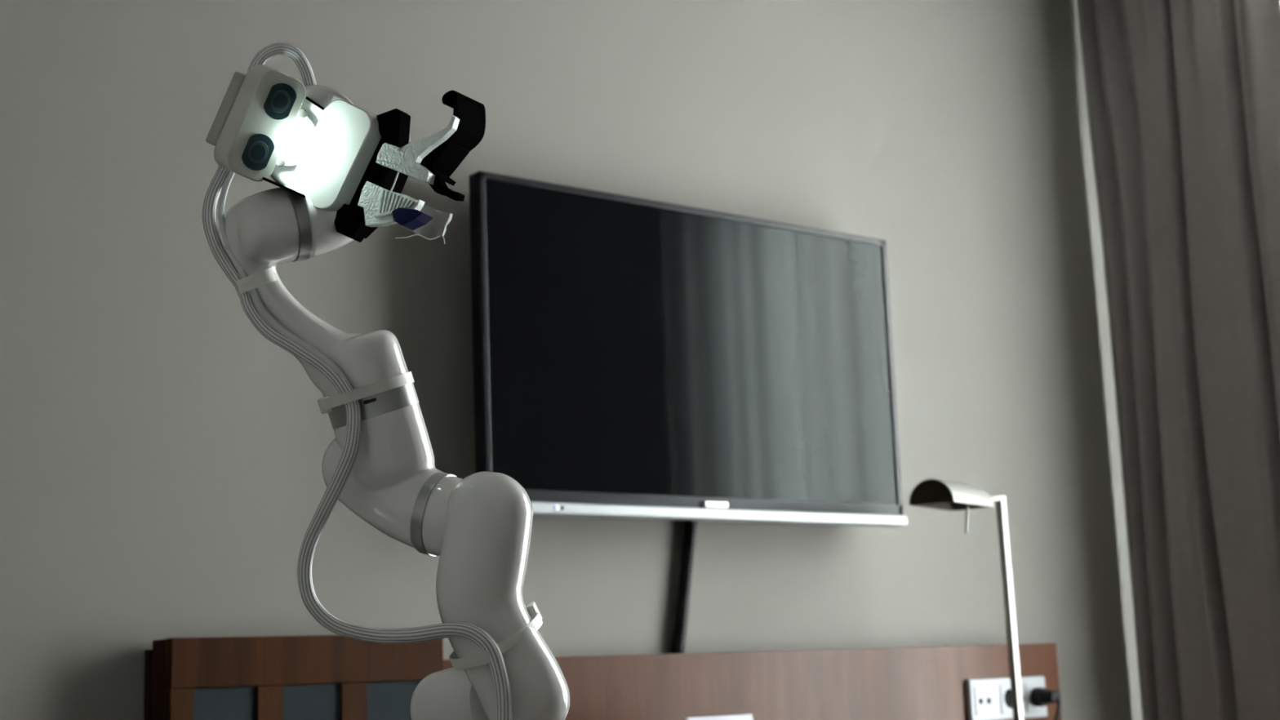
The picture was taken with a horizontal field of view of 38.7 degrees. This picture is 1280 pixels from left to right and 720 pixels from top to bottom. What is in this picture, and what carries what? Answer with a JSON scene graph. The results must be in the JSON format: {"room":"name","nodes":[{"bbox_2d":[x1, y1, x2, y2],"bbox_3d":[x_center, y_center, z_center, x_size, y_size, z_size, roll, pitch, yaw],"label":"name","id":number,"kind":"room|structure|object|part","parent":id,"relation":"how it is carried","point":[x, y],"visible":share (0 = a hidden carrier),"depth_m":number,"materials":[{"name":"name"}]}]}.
{"room":"hotel room","nodes":[
{"label":"hotel room","id":0,"kind":"room"},
{"bbox_2d":[0,0,1142,719],"bbox_3d":[-0.755,0.190,2.723,5.330,2.620,0.100,6,-13,-38],"label":"wall","id":1,"kind":"structure","parent":0,"point":[161,455],"depth_m":3.19,"materials":[{"name":"white paint"}]},
{"bbox_2d":[143,635,443,719],"bbox_3d":[-0.494,0.951,2.662,0.462,1.082,0.077,6,-13,-38],"label":"backboard","id":2,"kind":"object","parent":1,"relation":"attached to","point":[318,677],"visible":0.83,"depth_m":2.69,"materials":[{"name":"brown wood"}]},
{"bbox_3d":[-0.494,0.952,2.667,0.455,1.081,0.042,6,-13,-38],"label":"frame","id":3,"kind":"part","parent":2,"relation":"part of","materials":[{"name":"brown wood"}]},
{"bbox_3d":[-0.596,0.670,2.602,0.104,0.402,0.013,6,-13,-38],"label":"inset panel","id":4,"kind":"part","parent":2,"relation":"part of","materials":[{"name":"grey fabric"}]},
{"bbox_3d":[-0.493,0.449,2.730,0.456,0.072,0.022,6,-13,-38],"label":"rail","id":5,"kind":"part","parent":2,"relation":"part of","materials":[{"name":"brown wood"}]},
{"bbox_3d":[-0.487,0.681,2.688,0.101,0.402,0.013,6,-13,-38],"label":"inset panel","id":6,"kind":"part","parent":2,"relation":"part of","materials":[{"name":"grey fabric"}]},
{"bbox_3d":[-0.376,0.692,2.776,0.104,0.402,0.013,6,-13,-38],"label":"inset panel","id":7,"kind":"part","parent":2,"relation":"part of","materials":[{"name":"grey fabric"}]},
{"bbox_2d":[671,520,697,653],"bbox_3d":[0.079,0.415,3.274,0.088,0.353,0.025,6,-13,-38],"label":"cable conduit","id":8,"kind":"object","parent":1,"relation":"attached to","point":[685,580],"visible":0.61,"depth_m":3.27,"materials":[{"name":"black plastic"}]},
{"bbox_2d":[468,170,907,527],"bbox_3d":[0.097,0.011,3.321,0.982,0.572,0.104,6,-13,-38],"label":"television","id":9,"kind":"object","parent":1,"relation":"attached to","point":[633,357],"visible":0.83,"depth_m":3.25,"materials":[{"name":"black"}]},
{"bbox_2d":[554,504,559,510],"bbox_3d":[-0.139,0.245,3.017,0.010,0.010,0.005,6,-13,-38],"label":"light","id":10,"kind":"object","parent":9,"relation":"on","point":[556,506],"depth_m":3.01,"materials":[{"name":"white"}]},
{"bbox_3d":[0.792,1.150,0.651,5.330,0.100,4.900,6,-13,-38],"label":"floor","id":11,"kind":"structure","parent":0,"visible":0},
{"bbox_2d":[202,42,570,719],"bbox_3d":[-0.182,0.502,1.731,0.470,1.621,0.438,6,-13,-38],"label":"robot arm","id":12,"kind":"object","parent":11,"relation":"on","point":[340,169],"visible":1,"depth_m":1.72,"materials":[{"name":"white painted metal"},{"name":"black plastic"},{"name":"rubber"}]},
{"bbox_3d":[-0.357,-0.194,1.706,0.014,0.014,0.007,6,-13,-38],"label":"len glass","id":13,"kind":"part","parent":12,"relation":"part of","materials":[{"name":"grey glass"}]},
{"bbox_3d":[-0.336,-0.242,1.706,0.014,0.014,0.007,6,-13,-38],"label":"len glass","id":14,"kind":"part","parent":12,"relation":"part of","materials":[{"name":"grey glass"}]},
{"bbox_2d":[284,131,301,149],"bbox_3d":[-0.329,-0.208,1.723,0.017,0.017,0.013,-2,-10,-1],"label":"work light","id":15,"kind":"object","parent":12,"relation":"on","point":[292,140],"depth_m":1.72,"materials":[{"name":"white"}]},
{"bbox_3d":[-0.233,-0.169,1.728,0.010,0.019,0.002,-6,-11,22],"label":"guide rod","id":16,"kind":"part","parent":12,"relation":"part of","materials":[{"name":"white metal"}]},
{"bbox_3d":[-0.129,0.233,1.719,0.129,0.253,0.111,6,-13,-38],"label":"arm","id":17,"kind":"part","parent":12,"relation":"part of"},
{"bbox_2d":[443,643,1062,719],"bbox_3d":[0.442,1.008,3.071,1.510,1.041,0.598,6,-13,-38],"label":"wood wall panel","id":18,"kind":"object","parent":11,"relation":"on","point":[914,682],"depth_m":3.36,"materials":[{"name":"brown wood"}]},
{"bbox_2d":[685,714,753,719],"bbox_3d":[0.136,0.683,3.021,0.143,0.183,0.085,6,-13,-38],"label":"folded card","id":19,"kind":"object","parent":18,"relation":"on","point":[744,717],"visible":1,"depth_m":3.04,"materials":[{"name":"white paper"}]},
{"bbox_2d":[908,478,1023,719],"bbox_3d":[0.655,0.522,3.384,0.150,0.586,0.352,-9,-12,32],"label":"desk lamp","id":20,"kind":"object","parent":18,"relation":"on","point":[936,494],"visible":1,"depth_m":3.44,"materials":[{"name":"silver metal"}]},
{"bbox_3d":[0.529,0.241,3.304,0.077,0.038,0.003,-9,-12,32],"label":"reflector plate","id":21,"kind":"part","parent":20,"relation":"part of","materials":[{"name":"black metal"}]},
{"bbox_3d":[0.577,0.249,3.376,0.089,0.044,0.185,-9,-12,32],"label":"lamp shade","id":22,"kind":"part","parent":20,"relation":"part of","materials":[{"name":"silver metal"}]},
{"bbox_3d":[0.628,0.261,3.453,0.087,0.043,0.004,-9,-12,32],"label":"plate","id":23,"kind":"part","parent":20,"relation":"part of","materials":[{"name":"silver metal"}]},
{"bbox_3d":[0.664,0.268,3.482,0.103,0.025,0.012,7,-13,-41],"label":"arm","id":24,"kind":"part","parent":20,"relation":"part of","materials":[{"name":"silver metal"}]},
{"bbox_3d":[0.741,0.682,3.671,0.233,0.083,0.015,6,-13,-38],"label":"socket strip","id":25,"kind":"part","parent":18,"relation":"part of","materials":[{"name":"white plastic"}]},
{"bbox_2d":[1030,687,1061,719],"bbox_3d":[0.826,0.758,3.675,0.043,0.192,0.061,6,-13,-38],"label":"plug","id":26,"kind":"object","parent":18,"relation":"attached to","point":[1040,696],"visible":1,"depth_m":3.68,"materials":[{"name":"black plastic"}]},
{"bbox_3d":[0.832,0.762,3.656,0.037,0.176,0.021,0,-10,-10],"label":"cord","id":27,"kind":"part","parent":26,"relation":"part of","materials":[{"name":"black rubber"}]},
{"bbox_3d":[1.855,-1.108,3.334,0.240,0.050,2.570,6,-13,-38],"label":"trim","id":28,"kind":"structure","parent":0,"visible":0},
{"bbox_2d":[1077,0,1279,719],"bbox_3d":[1.248,0.338,3.887,0.078,2.540,0.526,6,-13,-38],"label":"drape","id":29,"kind":"object","parent":28,"relation":"hanging from","point":[1183,96],"visible":1,"depth_m":3.96,"materials":[{"name":"fabric"}]}
]}

